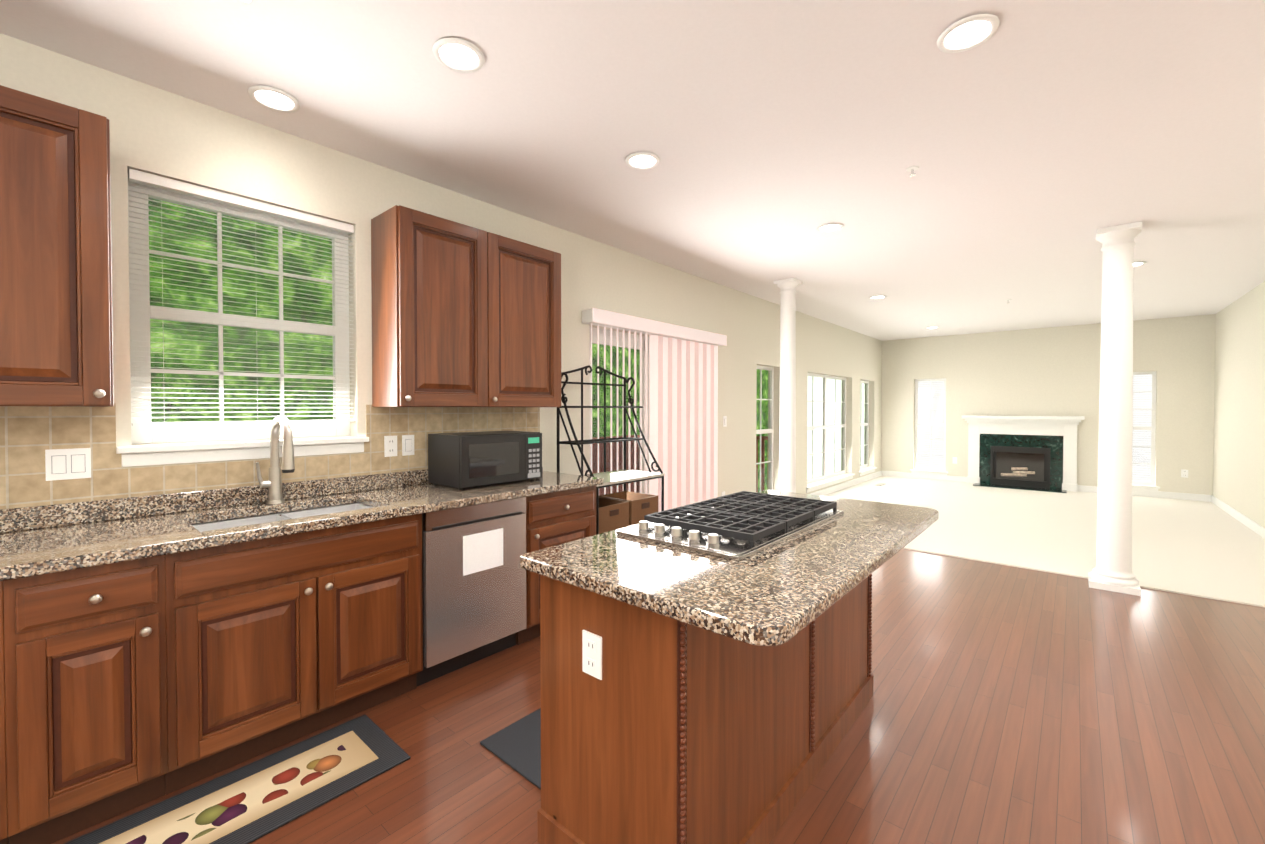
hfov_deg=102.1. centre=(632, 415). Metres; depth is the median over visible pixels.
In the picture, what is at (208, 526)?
double-bowl sink
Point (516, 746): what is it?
mat
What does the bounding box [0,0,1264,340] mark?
ceiling
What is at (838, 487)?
baseboard
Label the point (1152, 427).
window
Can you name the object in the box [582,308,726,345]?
valance
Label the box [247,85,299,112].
recessed light
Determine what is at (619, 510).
rack
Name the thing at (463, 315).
upper cabinet
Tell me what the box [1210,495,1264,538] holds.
baseboard
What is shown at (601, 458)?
deck railing
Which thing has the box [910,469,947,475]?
window sill
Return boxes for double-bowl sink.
[192,503,372,531]
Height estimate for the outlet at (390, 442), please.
0.118 m
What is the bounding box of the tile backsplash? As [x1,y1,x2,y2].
[0,403,539,508]
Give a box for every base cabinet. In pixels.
[0,578,23,843]
[20,552,183,843]
[180,502,422,786]
[516,496,535,644]
[532,485,595,636]
[537,574,872,843]
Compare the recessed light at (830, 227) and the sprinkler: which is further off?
the recessed light at (830, 227)
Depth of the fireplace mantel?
8.75 m
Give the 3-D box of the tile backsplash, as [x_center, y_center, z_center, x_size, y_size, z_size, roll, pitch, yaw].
[-2.099,0.195,2.076,0.008,0.490,4.345,1,1,41]
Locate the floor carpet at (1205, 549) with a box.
[824,476,1264,606]
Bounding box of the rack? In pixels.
[557,365,664,534]
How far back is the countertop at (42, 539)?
2.08 m
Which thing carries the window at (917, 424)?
in the wall at (1051, 371)
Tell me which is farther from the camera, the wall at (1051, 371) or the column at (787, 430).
the wall at (1051, 371)
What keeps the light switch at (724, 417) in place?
attached to the wall at (166, 133)
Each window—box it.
[116,168,368,466]
[590,327,648,493]
[756,365,773,490]
[806,373,854,492]
[859,380,876,475]
[914,378,945,470]
[1132,371,1155,485]
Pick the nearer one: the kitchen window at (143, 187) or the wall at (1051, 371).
the kitchen window at (143, 187)
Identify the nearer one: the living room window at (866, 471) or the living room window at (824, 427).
the living room window at (824, 427)
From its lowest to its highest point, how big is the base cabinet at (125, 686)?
0.874 m
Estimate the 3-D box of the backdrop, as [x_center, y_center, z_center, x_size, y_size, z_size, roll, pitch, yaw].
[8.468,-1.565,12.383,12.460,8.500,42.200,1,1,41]
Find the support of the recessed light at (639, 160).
in the ceiling
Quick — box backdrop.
[148,198,864,491]
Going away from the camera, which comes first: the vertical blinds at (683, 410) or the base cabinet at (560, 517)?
the base cabinet at (560, 517)
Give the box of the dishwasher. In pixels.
[416,497,525,685]
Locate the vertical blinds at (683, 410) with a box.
[591,324,717,511]
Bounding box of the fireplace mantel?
[962,415,1084,492]
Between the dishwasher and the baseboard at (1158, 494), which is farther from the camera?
the baseboard at (1158, 494)
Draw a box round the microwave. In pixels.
[428,431,541,488]
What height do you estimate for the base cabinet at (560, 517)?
0.874 m
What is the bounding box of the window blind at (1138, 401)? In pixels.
[1132,375,1151,480]
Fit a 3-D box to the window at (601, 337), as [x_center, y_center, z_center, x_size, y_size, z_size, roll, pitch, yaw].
[0.163,0.275,4.864,0.060,2.040,1.800,1,1,41]
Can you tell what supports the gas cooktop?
in the countertop at (783, 592)
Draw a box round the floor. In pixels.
[52,548,1264,843]
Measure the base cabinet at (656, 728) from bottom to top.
0.874 m
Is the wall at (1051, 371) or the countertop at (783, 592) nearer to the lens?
the countertop at (783, 592)
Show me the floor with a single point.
(1008, 704)
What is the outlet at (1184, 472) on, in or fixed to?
attached to the wall at (1051, 371)
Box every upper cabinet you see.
[0,85,113,406]
[371,205,560,406]
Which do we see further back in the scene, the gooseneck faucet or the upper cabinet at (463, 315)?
the upper cabinet at (463, 315)
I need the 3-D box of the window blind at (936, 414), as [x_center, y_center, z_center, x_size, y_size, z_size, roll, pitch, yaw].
[5.749,0.167,9.848,0.486,1.696,0.004,1,1,41]
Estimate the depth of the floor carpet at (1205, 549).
5.48 m
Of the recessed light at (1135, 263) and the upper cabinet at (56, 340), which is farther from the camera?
the recessed light at (1135, 263)
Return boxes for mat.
[64,714,410,843]
[480,708,540,789]
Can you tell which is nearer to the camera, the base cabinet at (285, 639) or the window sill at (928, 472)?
the base cabinet at (285, 639)
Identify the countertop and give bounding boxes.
[0,469,602,580]
[520,490,938,645]
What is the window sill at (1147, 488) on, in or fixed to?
attached to the wall at (1051, 371)
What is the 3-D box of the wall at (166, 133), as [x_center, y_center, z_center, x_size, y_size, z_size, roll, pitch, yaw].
[0.610,-0.073,5.345,0.180,2.720,13.240,1,1,41]
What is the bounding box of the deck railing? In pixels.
[592,435,767,495]
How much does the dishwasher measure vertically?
0.868 m
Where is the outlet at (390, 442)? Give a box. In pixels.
[384,436,396,456]
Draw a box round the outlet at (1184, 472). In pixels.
[1181,469,1187,477]
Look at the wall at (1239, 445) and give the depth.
6.16 m
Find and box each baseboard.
[810,471,881,495]
[882,471,1209,501]
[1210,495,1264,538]
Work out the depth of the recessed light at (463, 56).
1.95 m
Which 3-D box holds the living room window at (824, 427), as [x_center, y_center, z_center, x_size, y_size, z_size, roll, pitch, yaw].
[3.154,0.228,8.220,0.180,1.765,2.060,1,1,41]
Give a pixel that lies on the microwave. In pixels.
(460, 460)
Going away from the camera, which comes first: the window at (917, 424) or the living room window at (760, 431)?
the living room window at (760, 431)
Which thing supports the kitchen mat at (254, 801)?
on the floor
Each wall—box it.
[0,33,881,496]
[881,314,1215,494]
[1213,281,1264,527]
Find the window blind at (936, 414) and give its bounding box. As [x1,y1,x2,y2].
[917,381,943,467]
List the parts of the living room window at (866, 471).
glass, frame, sill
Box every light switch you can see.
[45,448,90,480]
[402,435,413,455]
[723,416,726,426]
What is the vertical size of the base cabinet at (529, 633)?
0.874 m
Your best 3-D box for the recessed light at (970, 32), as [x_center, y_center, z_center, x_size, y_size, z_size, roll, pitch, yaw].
[1.208,-1.376,1.846,0.189,0.010,0.189,0,1,2]
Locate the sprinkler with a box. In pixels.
[906,166,918,175]
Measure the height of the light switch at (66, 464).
0.118 m
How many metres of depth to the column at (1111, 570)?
3.82 m
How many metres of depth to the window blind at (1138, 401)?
7.96 m
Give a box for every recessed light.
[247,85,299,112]
[432,38,484,72]
[625,152,659,169]
[817,223,843,231]
[870,295,886,298]
[937,14,998,52]
[1134,262,1146,266]
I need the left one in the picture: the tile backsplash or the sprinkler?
the tile backsplash
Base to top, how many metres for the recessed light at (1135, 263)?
0.010 m
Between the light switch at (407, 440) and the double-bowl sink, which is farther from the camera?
the light switch at (407, 440)
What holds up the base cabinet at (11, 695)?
on the floor
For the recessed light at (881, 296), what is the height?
0.010 m
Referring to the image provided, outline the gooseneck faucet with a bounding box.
[256,415,294,503]
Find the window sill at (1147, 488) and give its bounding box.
[1132,485,1159,490]
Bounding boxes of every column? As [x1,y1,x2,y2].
[774,278,801,492]
[1088,221,1141,595]
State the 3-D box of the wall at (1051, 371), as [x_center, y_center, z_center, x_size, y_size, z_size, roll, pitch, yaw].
[6.756,-0.124,8.899,4.820,2.720,0.180,1,1,41]
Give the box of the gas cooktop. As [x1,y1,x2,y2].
[616,491,843,560]

